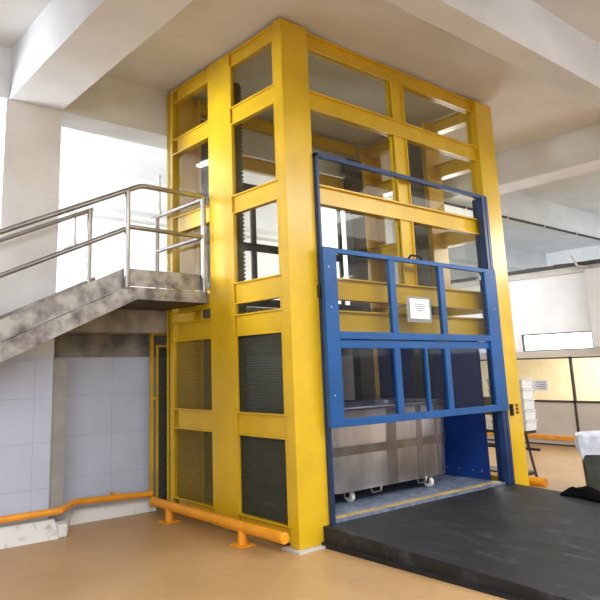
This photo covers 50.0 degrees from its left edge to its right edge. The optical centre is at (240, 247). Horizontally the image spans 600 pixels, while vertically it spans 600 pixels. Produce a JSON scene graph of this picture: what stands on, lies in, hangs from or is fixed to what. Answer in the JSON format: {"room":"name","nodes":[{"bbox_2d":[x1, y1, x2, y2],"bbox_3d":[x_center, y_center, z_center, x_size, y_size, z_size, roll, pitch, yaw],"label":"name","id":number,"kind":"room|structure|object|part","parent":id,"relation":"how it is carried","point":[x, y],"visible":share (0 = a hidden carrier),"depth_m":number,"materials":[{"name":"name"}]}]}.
{"room":"factory floor","nodes":[
{"label":"factory floor","id":0,"kind":"room"},
{"bbox_2d":[0,360,52,526],"bbox_3d":[-6.186,1.559,3.515,10.530,1.760,0.140,7,-14,-37],"label":"wall","id":1,"kind":"structure","parent":0,"point":[26,386],"depth_m":6.49,"materials":[{"name":"white tile"}]},
{"bbox_2d":[0,518,58,548],"bbox_3d":[-6.057,2.317,3.263,10.580,0.170,0.160,7,-14,-37],"label":"baseboard","id":2,"kind":"structure","parent":1,"relation":"attached to","point":[20,534],"depth_m":6.27,"materials":[{"name":"white paint"}]},
{"bbox_2d":[48,360,66,521],"bbox_3d":[-1.964,2.089,6.757,0.170,1.760,0.100,7,-14,-37],"label":"trim","id":3,"kind":"structure","parent":1,"relation":"attached to","point":[56,482],"depth_m":6.74,"materials":[{"name":"grey paint"}]},
{"bbox_2d":[0,491,152,523],"bbox_3d":[-4.356,2.390,4.615,8.912,0.132,0.510,8,-14,-40],"label":"guard rail","id":4,"kind":"object","parent":1,"relation":"attached to","point":[115,496],"visible":1,"depth_m":6.82,"materials":[{"name":"orange metal"}]},
{"bbox_2d":[65,307,281,336],"bbox_3d":[-5.222,0.817,7.112,16.250,0.380,3.990,7,-14,-37],"label":"floor slab","id":5,"kind":"structure","parent":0,"point":[117,321],"depth_m":7.61,"materials":[{"name":"paint"}]},
{"bbox_2d":[0,184,207,362],"bbox_3d":[-2.964,0.925,5.738,5.811,3.531,1.092,7,-14,-37],"label":"metal staircase","id":6,"kind":"structure","parent":5,"relation":"attached to","point":[26,327],"depth_m":6.59,"materials":[{"name":"metal"}]},
{"bbox_3d":[-3.545,0.401,5.701,4.740,2.219,0.048,7,-14,-37],"label":"handrail","id":7,"kind":"part","parent":6,"relation":"part of","materials":[{"name":"silver metal"}]},
{"bbox_3d":[-3.056,0.648,5.059,4.790,2.252,0.048,7,-14,-37],"label":"rail","id":8,"kind":"part","parent":6,"relation":"part of","materials":[{"name":"silver metal"}]},
{"bbox_3d":[-1.715,0.033,7.222,0.060,0.960,0.060,7,-14,-37],"label":"railing post","id":9,"kind":"part","parent":6,"relation":"part of","materials":[{"name":"silver metal"}]},
{"bbox_3d":[-2.679,0.253,5.441,5.772,2.339,0.054,7,-14,-37],"label":"handrail","id":10,"kind":"part","parent":6,"relation":"part of","materials":[{"name":"silver metal"}]},
{"bbox_3d":[-1.191,-0.088,6.686,0.062,1.030,0.062,7,-14,-37],"label":"railing post","id":11,"kind":"part","parent":6,"relation":"part of","materials":[{"name":"silver metal"}]},
{"bbox_3d":[-1.056,0.143,8.080,0.052,1.080,0.052,7,-14,-37],"label":"railing post","id":12,"kind":"part","parent":6,"relation":"part of","materials":[{"name":"silver metal"}]},
{"bbox_3d":[-1.039,0.665,7.277,0.900,0.010,0.883,7,-14,-37],"label":"soffit plate","id":13,"kind":"part","parent":6,"relation":"part of","materials":[{"name":"metal"}]},
{"bbox_3d":[-0.813,0.355,6.943,1.005,0.180,0.012,7,-14,-37],"label":"kick plate","id":14,"kind":"part","parent":6,"relation":"part of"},
{"bbox_3d":[-0.806,-0.167,7.006,0.980,0.058,0.048,7,-14,-37],"label":"rail","id":15,"kind":"part","parent":6,"relation":"part of","materials":[{"name":"silver metal"}]},
{"bbox_3d":[-0.757,-0.471,7.787,0.048,0.048,1.020,7,-14,-37],"label":"rail","id":16,"kind":"part","parent":6,"relation":"part of","materials":[{"name":"silver metal"}]},
{"bbox_3d":[-0.747,-0.029,7.702,0.044,0.044,1.020,7,-14,-37],"label":"rail","id":17,"kind":"part","parent":6,"relation":"part of","materials":[{"name":"silver metal"}]},
{"bbox_3d":[-0.424,-0.032,7.279,0.062,1.110,0.062,7,-14,-37],"label":"railing post","id":18,"kind":"part","parent":6,"relation":"part of","materials":[{"name":"silver metal"}]},
{"bbox_2d":[54,333,352,498],"bbox_3d":[0.023,2.289,8.875,5.530,2.080,0.180,7,-14,-37],"label":"wall","id":19,"kind":"structure","parent":0,"point":[66,345],"depth_m":7.73,"materials":[{"name":"concrete"}]},
{"bbox_2d":[55,512,69,537],"bbox_3d":[-1.878,2.909,6.716,0.222,0.130,0.652,3,-12,-22],"label":"baseboard","id":20,"kind":"structure","parent":19,"relation":"attached to","point":[62,527],"depth_m":6.45,"materials":[{"name":"white paint"}]},
{"bbox_2d":[66,497,156,524],"bbox_3d":[-1.546,3.002,7.261,1.280,0.140,0.130,7,-14,-37],"label":"baseboard","id":21,"kind":"structure","parent":19,"relation":"attached to","point":[140,505],"depth_m":7.28,"materials":[{"name":"white paint"}]},
{"bbox_2d":[54,356,354,508],"bbox_3d":[0.067,2.359,8.765,5.480,1.700,0.020,7,-14,-37],"label":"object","id":22,"kind":"structure","parent":19,"relation":"attached to","point":[107,418],"depth_m":7.55,"materials":[{"name":"white tile"}]},
{"bbox_2d":[56,205,513,308],"bbox_3d":[-1.448,1.436,12.628,29.000,5.250,0.150,7,-14,-37],"label":"wall","id":23,"kind":"structure","parent":0,"point":[108,253],"depth_m":12.15,"materials":[{"name":"white paint"}]},
{"bbox_2d":[0,440,585,599],"bbox_3d":[1.387,2.079,2.171,21.000,0.120,19.300,7,-14,-37],"label":"floor","id":24,"kind":"structure","parent":0,"point":[139,556],"depth_m":5.30,"materials":[{"name":"beige concrete"}]},
{"bbox_2d":[0,98,61,360],"bbox_3d":[-2.490,0.701,7.102,0.640,4.640,0.620,7,-14,-37],"label":"concrete column","id":25,"kind":"structure","parent":24,"relation":"on","point":[30,134],"depth_m":7.07,"materials":[{"name":"paint"}]},
{"bbox_2d":[149,334,166,507],"bbox_3d":[-0.991,2.065,7.781,0.240,2.050,0.070,7,-14,-37],"label":"gate","id":26,"kind":"object","parent":24,"relation":"on","point":[161,350],"visible":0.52,"depth_m":7.75,"materials":[{"name":"metal"}]},
{"bbox_2d":[149,497,288,548],"bbox_3d":[-0.309,2.769,6.407,0.180,0.215,2.280,7,-14,-37],"label":"rail","id":27,"kind":"object","parent":24,"relation":"on","point":[243,528],"visible":1,"depth_m":6.14,"materials":[{"name":"orange metal"}]},
{"bbox_3d":[-0.785,2.927,7.005,0.090,0.135,0.090,7,-14,-37],"label":"post","id":28,"kind":"part","parent":27,"relation":"part of","materials":[{"name":"orange metal"}]},
{"bbox_3d":[-0.783,2.997,6.992,0.180,0.012,0.160,7,-14,-37],"label":"foot plate","id":29,"kind":"part","parent":27,"relation":"part of","materials":[{"name":"orange paint"}]},
{"bbox_3d":[0.015,2.711,5.991,0.090,0.135,0.090,7,-14,-37],"label":"post","id":30,"kind":"part","parent":27,"relation":"part of","materials":[{"name":"orange metal"}]},
{"bbox_3d":[0.017,2.782,5.977,0.180,0.012,0.160,7,-14,-37],"label":"foot plate","id":31,"kind":"part","parent":27,"relation":"part of","materials":[{"name":"orange paint"}]},
{"bbox_2d":[167,18,529,554],"bbox_3d":[1.331,0.539,8.257,4.050,5.220,2.410,7,-14,-37],"label":"lift tower","id":32,"kind":"object","parent":24,"relation":"on","point":[210,421],"visible":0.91,"depth_m":7.30,"materials":[{"name":"yellow metal"}]},
{"bbox_3d":[-0.524,1.462,7.354,0.006,0.770,0.800,7,-14,-37],"label":"panel","id":33,"kind":"part","parent":32,"relation":"part of","materials":[{"name":"yellow"}]},
{"bbox_3d":[-0.501,2.439,7.165,0.006,0.760,0.800,7,-14,-37],"label":"panel","id":34,"kind":"part","parent":32,"relation":"part of","materials":[{"name":"yellow"}]},
{"bbox_3d":[-0.114,-1.820,7.288,0.030,0.490,0.022,7,-14,-37],"label":"pane frame","id":35,"kind":"part","parent":32,"relation":"part of","materials":[{"name":"yellow paint"}]},
{"bbox_3d":[-0.094,-0.971,7.124,0.030,0.820,0.022,7,-14,-37],"label":"pane frame","id":36,"kind":"part","parent":32,"relation":"part of","materials":[{"name":"yellow paint"}]},
{"bbox_3d":[-0.071,0.010,6.934,0.030,0.760,0.022,7,-14,-37],"label":"pane frame","id":37,"kind":"part","parent":32,"relation":"part of","materials":[{"name":"yellow paint"}]},
{"bbox_3d":[-0.056,0.663,6.807,0.030,0.110,0.022,7,-14,-37],"label":"pane frame","id":38,"kind":"part","parent":32,"relation":"part of","materials":[{"name":"yellow paint"}]},
{"bbox_3d":[-0.041,1.320,6.680,0.030,0.770,0.022,7,-14,-37],"label":"pane frame","id":39,"kind":"part","parent":32,"relation":"part of","materials":[{"name":"yellow paint"}]},
{"bbox_3d":[-0.018,2.297,6.490,0.030,0.760,0.022,7,-14,-37],"label":"pane frame","id":40,"kind":"part","parent":32,"relation":"part of","materials":[{"name":"yellow paint"}]},
{"bbox_3d":[0.219,1.262,6.411,0.006,0.770,0.775,7,-14,-37],"label":"panel","id":41,"kind":"part","parent":32,"relation":"part of","materials":[{"name":"grey metal"}]},
{"bbox_3d":[0.242,2.239,6.222,0.006,0.760,0.775,7,-14,-37],"label":"panel","id":42,"kind":"part","parent":32,"relation":"part of","materials":[{"name":"grey metal"}]},
{"bbox_3d":[0.346,-1.944,6.705,0.030,0.490,0.022,7,-14,-37],"label":"pane frame","id":43,"kind":"part","parent":32,"relation":"part of","materials":[{"name":"yellow paint"}]},
{"bbox_3d":[0.366,-1.095,6.540,0.030,0.820,0.022,7,-14,-37],"label":"pane frame","id":44,"kind":"part","parent":32,"relation":"part of","materials":[{"name":"yellow paint"}]},
{"bbox_3d":[0.389,-0.114,6.350,0.030,0.760,0.022,7,-14,-37],"label":"pane frame","id":45,"kind":"part","parent":32,"relation":"part of","materials":[{"name":"yellow paint"}]},
{"bbox_3d":[0.419,1.197,6.096,0.030,0.770,0.022,7,-14,-37],"label":"pane frame","id":46,"kind":"part","parent":32,"relation":"part of","materials":[{"name":"yellow paint"}]},
{"bbox_3d":[0.442,2.173,5.907,0.030,0.760,0.022,7,-14,-37],"label":"pane frame","id":47,"kind":"part","parent":32,"relation":"part of","materials":[{"name":"yellow paint"}]},
{"bbox_3d":[0.590,0.013,9.315,2.550,1.750,0.040,7,-14,-37],"label":"gate frame","id":48,"kind":"part","parent":32,"relation":"part of","materials":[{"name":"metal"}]},
{"bbox_3d":[0.630,2.739,5.850,0.470,0.020,0.240,7,-14,-37],"label":"footing plate","id":49,"kind":"part","parent":32,"relation":"part of","materials":[{"name":"grey metal"}]},
{"bbox_3d":[0.806,0.808,6.295,0.034,3.630,0.080,7,-14,-37],"label":"guide post","id":50,"kind":"part","parent":32,"relation":"part of","materials":[{"name":"metal"}]},
{"bbox_3d":[1.475,0.970,9.448,0.700,0.220,0.300,7,-14,-37],"label":"hoist motor","id":51,"kind":"part","parent":32,"relation":"part of","materials":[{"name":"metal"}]},
{"bbox_2d":[206,341,500,522],"bbox_3d":[1.384,2.111,7.856,3.000,1.880,2.080,7,-14,-37],"label":"platform","id":52,"kind":"object","parent":32,"relation":"attached to","point":[467,463],"visible":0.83,"depth_m":8.21,"materials":[{"name":"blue metal"}]},
{"bbox_3d":[1.392,2.958,7.683,2.970,0.150,2.080,7,-14,-37],"label":"floor plate","id":53,"kind":"part","parent":52,"relation":"part of","materials":[{"name":"grey metal"}]},
{"bbox_2d":[265,398,445,501],"bbox_3d":[1.413,2.363,7.619,2.322,0.993,1.152,7,-14,-37],"label":"cart","id":54,"kind":"object","parent":52,"relation":"on","point":[370,456],"visible":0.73,"depth_m":7.14,"materials":[{"name":"silver metal"}]},
{"bbox_2d":[320,246,508,427],"bbox_3d":[2.058,0.978,7.131,3.110,1.797,0.068,7,-14,-37],"label":"gate","id":55,"kind":"object","parent":32,"relation":"attached to","point":[333,342],"visible":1,"depth_m":6.90,"materials":[{"name":"blue metal"}]},
{"bbox_3d":[2.002,0.165,7.275,2.665,0.050,0.045,7,-14,-37],"label":"rail","id":56,"kind":"part","parent":55,"relation":"part of","materials":[{"name":"blue metal"}]},
{"bbox_3d":[2.016,1.083,7.107,2.665,0.085,0.020,7,-14,-37],"label":"rail","id":57,"kind":"part","parent":55,"relation":"part of","materials":[{"name":"blue metal"}]},
{"bbox_3d":[1.976,0.111,7.223,0.256,0.056,0.026,7,-14,-37],"label":"pull handle","id":58,"kind":"part","parent":55,"relation":"part of","materials":[{"name":"metal"}]},
{"bbox_3d":[2.022,0.997,7.114,2.665,0.075,0.045,7,-14,-37],"label":"rail","id":59,"kind":"part","parent":55,"relation":"part of","materials":[{"name":"blue metal"}]},
{"bbox_2d":[409,298,429,318],"bbox_3d":[1.989,0.692,7.111,0.440,0.285,0.008,7,-14,-37],"label":"paper notice","id":60,"kind":"object","parent":55,"relation":"attached to","point":[419,308],"visible":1,"depth_m":7.11,"materials":[{"name":"paper"}]},
{"bbox_3d":[2.041,1.821,6.954,2.665,0.075,0.045,7,-14,-37],"label":"rail","id":61,"kind":"part","parent":55,"relation":"part of","materials":[{"name":"blue metal"}]},
{"bbox_3d":[3.206,1.104,8.112,0.055,3.630,0.080,7,-14,-37],"label":"guide post","id":62,"kind":"part","parent":32,"relation":"part of","materials":[{"name":"metal"}]},
{"bbox_3d":[3.264,1.111,8.156,0.060,3.630,0.080,7,-14,-37],"label":"guide post","id":63,"kind":"part","parent":32,"relation":"part of","materials":[{"name":"metal"}]},
{"bbox_2d":[509,404,513,415],"bbox_3d":[3.435,2.058,8.096,0.045,0.140,0.030,7,-14,-37],"label":"switch","id":64,"kind":"object","parent":32,"relation":"attached to","point":[511,408],"depth_m":8.08,"materials":[{"name":"black plastic"}]},
{"bbox_2d":[321,482,599,599],"bbox_3d":[3.445,2.421,5.026,3.230,0.200,4.720,7,-14,-37],"label":"ramp","id":65,"kind":"object","parent":24,"relation":"on","point":[502,540],"visible":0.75,"depth_m":5.46,"materials":[{"name":"black rubber"}]},
{"bbox_3d":[2.070,2.765,6.899,3.080,0.100,0.025,7,-14,-37],"label":"sill plate","id":66,"kind":"part","parent":65,"relation":"part of","materials":[{"name":"metal"}]},
{"bbox_2d":[560,486,599,502],"bbox_3d":[3.913,2.673,6.891,0.338,0.140,0.904,7,-14,-37],"label":"crumpled cloth","id":67,"kind":"object","parent":65,"relation":"on","point":[585,492],"visible":1,"depth_m":6.97,"materials":[{"name":"black fabric"}]},
{"bbox_2d":[486,427,540,476],"bbox_3d":[3.764,2.939,9.099,0.350,0.718,1.090,7,-14,-37],"label":"trolley","id":68,"kind":"object","parent":24,"relation":"on","point":[489,429],"visible":0.12,"depth_m":8.81,"materials":[{"name":"metal"}]},
{"bbox_2d":[486,427,536,433],"bbox_3d":[3.714,2.635,9.214,0.350,0.040,0.950,7,-14,-37],"label":"shelf","id":69,"kind":"object","parent":68,"relation":"attached to","point":[489,429],"depth_m":9.02,"materials":[{"name":"metal"}]},
{"bbox_3d":[3.709,3.190,9.131,0.350,0.040,0.890,7,-14,-37],"label":"frame","id":70,"kind":"part","parent":68,"relation":"part of","materials":[{"name":"metal"}]},
{"bbox_2d":[490,419,537,430],"bbox_3d":[3.861,2.505,9.034,0.302,0.135,0.556,7,-14,-37],"label":"plastic bin","id":71,"kind":"object","parent":68,"relation":"on","point":[528,425],"visible":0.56,"depth_m":8.83,"materials":[{"name":"white plastic"}]},
{"bbox_2d":[491,409,535,419],"bbox_3d":[3.858,2.366,9.061,0.302,0.135,0.556,7,-14,-37],"label":"plastic bin","id":72,"kind":"object","parent":71,"relation":"on","point":[529,414],"visible":0.42,"depth_m":8.84,"materials":[{"name":"white plastic"}]},
{"bbox_2d":[521,399,534,409],"bbox_3d":[3.854,2.226,9.088,0.302,0.135,0.556,7,-14,-37],"label":"plastic bin","id":73,"kind":"object","parent":72,"relation":"on","point":[526,404],"visible":0.41,"depth_m":8.86,"materials":[{"name":"white plastic"}]},
{"bbox_2d":[487,389,533,398],"bbox_3d":[3.851,2.087,9.115,0.302,0.135,0.556,7,-14,-37],"label":"plastic bin","id":74,"kind":"object","parent":73,"relation":"on","point":[524,393],"visible":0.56,"depth_m":8.89,"materials":[{"name":"white plastic"}]},
{"bbox_2d":[486,378,532,388],"bbox_3d":[3.848,1.948,9.142,0.302,0.135,0.556,7,-14,-37],"label":"plastic bin","id":75,"kind":"object","parent":74,"relation":"on","point":[524,383],"visible":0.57,"depth_m":8.93,"materials":[{"name":"white plastic"}]},
{"bbox_3d":[3.969,2.849,8.770,0.047,0.676,0.179,7,-14,-37],"label":"handle frame","id":76,"kind":"part","parent":68,"relation":"part of","materials":[{"name":"metal"}]},
{"bbox_2d":[491,472,547,487],"bbox_3d":[3.253,3.202,8.956,0.180,0.170,2.100,7,-14,-37],"label":"rail","id":77,"kind":"object","parent":24,"relation":"on","point":[533,481],"visible":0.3,"depth_m":8.19,"materials":[{"name":"orange metal"}]},
{"bbox_2d":[479,348,599,446],"bbox_3d":[6.795,2.895,12.266,0.100,1.870,7.440,7,-14,-37],"label":"wall","id":78,"kind":"structure","parent":24,"relation":"on","point":[565,418],"depth_m":12.71,"materials":[{"name":"beige paint"}]},
{"bbox_3d":[5.489,3.662,13.887,0.040,0.640,0.960,7,-14,-37],"label":"panel","id":79,"kind":"part","parent":78,"relation":"part of","materials":[{"name":"beige paint"}]},
{"bbox_3d":[6.830,3.799,12.101,0.055,0.030,7.400,7,-14,-37],"label":"rail","id":80,"kind":"part","parent":78,"relation":"part of","materials":[{"name":"metal"}]},
{"bbox_3d":[6.789,2.131,12.423,0.070,0.030,7.400,7,-14,-37],"label":"head rail","id":81,"kind":"part","parent":78,"relation":"part of","materials":[{"name":"metal"}]},
{"bbox_2d":[534,380,547,389],"bbox_3d":[6.164,2.834,13.111,0.004,0.200,0.260,7,-14,-37],"label":"paper notice","id":82,"kind":"object","parent":78,"relation":"attached to","point":[539,384],"visible":1,"depth_m":13.11,"materials":[{"name":"grey paper"}]},
{"bbox_3d":[6.202,3.920,12.910,0.040,0.090,1.260,7,-14,-37],"label":"kick panel","id":83,"kind":"part","parent":78,"relation":"part of","materials":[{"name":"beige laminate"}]},
{"bbox_3d":[6.192,3.473,12.997,0.040,0.640,1.260,7,-14,-37],"label":"panel","id":84,"kind":"part","parent":78,"relation":"part of","materials":[{"name":"beige paint"}]},
{"bbox_3d":[6.809,2.970,12.261,0.070,0.040,7.400,7,-14,-37],"label":"sill rail","id":85,"kind":"part","parent":78,"relation":"part of","materials":[{"name":"metal"}]},
{"bbox_3d":[6.986,3.260,11.990,0.040,0.640,1.260,7,-14,-37],"label":"panel","id":86,"kind":"part","parent":78,"relation":"part of","materials":[{"name":"beige paint"}]},
{"bbox_2d":[574,430,599,490],"bbox_3d":[4.530,2.646,7.845,0.719,0.760,0.555,-7,-12,27],"label":"waste bin","id":87,"kind":"object","parent":24,"relation":"on","point":[587,443],"visible":0.99,"depth_m":7.74,"materials":[{"name":"grey plastic"}]},
{"bbox_3d":[4.418,2.630,7.639,0.510,0.580,0.030,-7,-12,27],"label":"panel","id":88,"kind":"part","parent":87,"relation":"part of","materials":[{"name":"grey plastic"}]},
{"bbox_2d":[0,0,599,253],"bbox_3d":[4.447,-2.786,5.746,29.200,0.150,19.500,7,-14,-37],"label":"ceiling","id":89,"kind":"structure","parent":0,"point":[526,109],"depth_m":8.02,"materials":[{"name":"beige paint"}]},
{"bbox_2d":[9,0,192,110],"bbox_3d":[2.319,-3.183,1.441,0.600,0.610,15.300,7,-14,-37],"label":"ceiling beam","id":90,"kind":"structure","parent":89,"relation":"attached to","point":[70,45],"depth_m":6.18,"materials":[{"name":"white paint"}]},
{"bbox_2d":[150,175,164,218],"bbox_3d":[-1.554,-0.931,11.917,0.311,0.869,0.076,7,-14,-37],"label":"pipe","id":91,"kind":"object","parent":89,"relation":"attached to","point":[159,176],"visible":0.66,"depth_m":11.91,"materials":[{"name":"metal"}]},
{"bbox_2d":[59,209,476,267],"bbox_3d":[0.591,-0.160,13.445,24.900,0.060,0.057,7,-14,-37],"label":"ceiling pipe","id":92,"kind":"object","parent":91,"relation":"hanging from","point":[71,212],"visible":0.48,"depth_m":11.58,"materials":[{"name":"grey metal"}]},
{"bbox_2d":[63,211,77,248],"bbox_3d":[-2.841,-0.274,10.763,0.311,0.699,0.076,7,-14,-37],"label":"pipe","id":93,"kind":"object","parent":92,"relation":"attached to","point":[73,243],"visible":0.64,"depth_m":10.76,"materials":[{"name":"paint"}]},
{"bbox_2d":[0,45,599,245],"bbox_3d":[0.850,-1.474,10.087,29.000,0.610,0.450,7,-14,-37],"label":"ceiling beam","id":94,"kind":"structure","parent":89,"relation":"attached to","point":[112,107],"depth_m":8.38,"materials":[{"name":"white paint"}]},
{"bbox_2d":[444,202,599,239],"bbox_3d":[7.385,-0.388,14.680,12.700,0.065,0.060,7,-14,-37],"label":"cable conduit","id":95,"kind":"object","parent":94,"relation":"attached to","point":[445,203],"visible":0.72,"depth_m":13.84,"materials":[{"name":"metal"}]},
{"bbox_2d":[59,164,546,270],"bbox_3d":[-1.333,-0.877,12.854,29.000,0.630,0.400,7,-14,-37],"label":"ceiling beam","id":96,"kind":"structure","parent":89,"relation":"attached to","point":[76,185],"depth_m":12.36,"materials":[{"name":"white paint"}]},
{"bbox_2d":[385,0,599,108],"bbox_3d":[7.532,-1.635,10.115,18.420,0.590,0.280,7,-14,-37],"label":"ceiling beam","id":97,"kind":"structure","parent":89,"relation":"attached to","point":[523,34],"depth_m":6.42,"materials":[{"name":"white paint"}]},
{"bbox_2d":[442,123,599,203],"bbox_3d":[5.182,-1.456,10.807,0.570,0.570,3.720,7,-14,-37],"label":"ceiling beam","id":98,"kind":"structure","parent":89,"relation":"attached to","point":[577,152],"depth_m":10.63,"materials":[{"name":"white paint"}]},
{"bbox_2d":[480,359,489,395],"bbox_3d":[5.884,3.423,16.276,3.000,2.600,0.100,7,-14,-37],"label":"wall","id":99,"kind":"structure","parent":0,"point":[484,368],"depth_m":16.57,"materials":[{"name":"beige paint"}]},
{"bbox_2d":[454,272,599,352],"bbox_3d":[9.735,1.345,8.909,0.200,3.500,19.300,7,-14,-37],"label":"wall","id":100,"kind":"structure","parent":0,"point":[559,303],"depth_m":13.20,"materials":[{"name":"white paint"}]},
{"bbox_2d":[451,263,599,288],"bbox_3d":[9.578,-0.328,9.140,0.100,0.120,19.300,7,-14,-37],"label":"trim","id":101,"kind":"structure","parent":100,"relation":"attached to","point":[569,270],"depth_m":13.35,"materials":[{"name":"white paint"}]},
{"bbox_2d":[451,255,599,283],"bbox_3d":[6.013,0.486,13.515,0.298,0.309,7.700,7,-14,-37],"label":"cable tray","id":102,"kind":"object","parent":100,"relation":"attached to","point":[582,263],"visible":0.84,"depth_m":13.05,"materials":[{"name":"metal"}]},
{"bbox_2d":[522,331,593,350],"bbox_3d":[6.467,1.923,13.046,0.090,0.350,1.450,7,-14,-37],"label":"window","id":103,"kind":"structure","parent":100,"relation":"in","point":[580,339],"depth_m":13.05,"materials":[{"name":"glass"}]},
{"bbox_2d":[584,268,599,346],"bbox_3d":[7.324,1.037,11.709,0.300,1.480,1.680,7,-14,-37],"label":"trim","id":104,"kind":"structure","parent":100,"relation":"attached to","point":[592,276],"depth_m":12.20,"materials":[{"name":"white paint"}]},
{"bbox_2d":[517,356,599,400],"bbox_3d":[9.554,2.918,14.113,0.100,2.600,8.100,7,-14,-37],"label":"wall","id":105,"kind":"structure","parent":0,"point":[556,372],"depth_m":15.94,"materials":[{"name":"beige paint"}]},
{"bbox_2d":[546,245,599,265],"bbox_3d":[16.002,1.285,13.959,0.200,5.250,19.450,7,-14,-37],"label":"wall","id":106,"kind":"structure","parent":0,"point":[592,252],"depth_m":20.75,"materials":[{"name":"white paint"}]}
]}

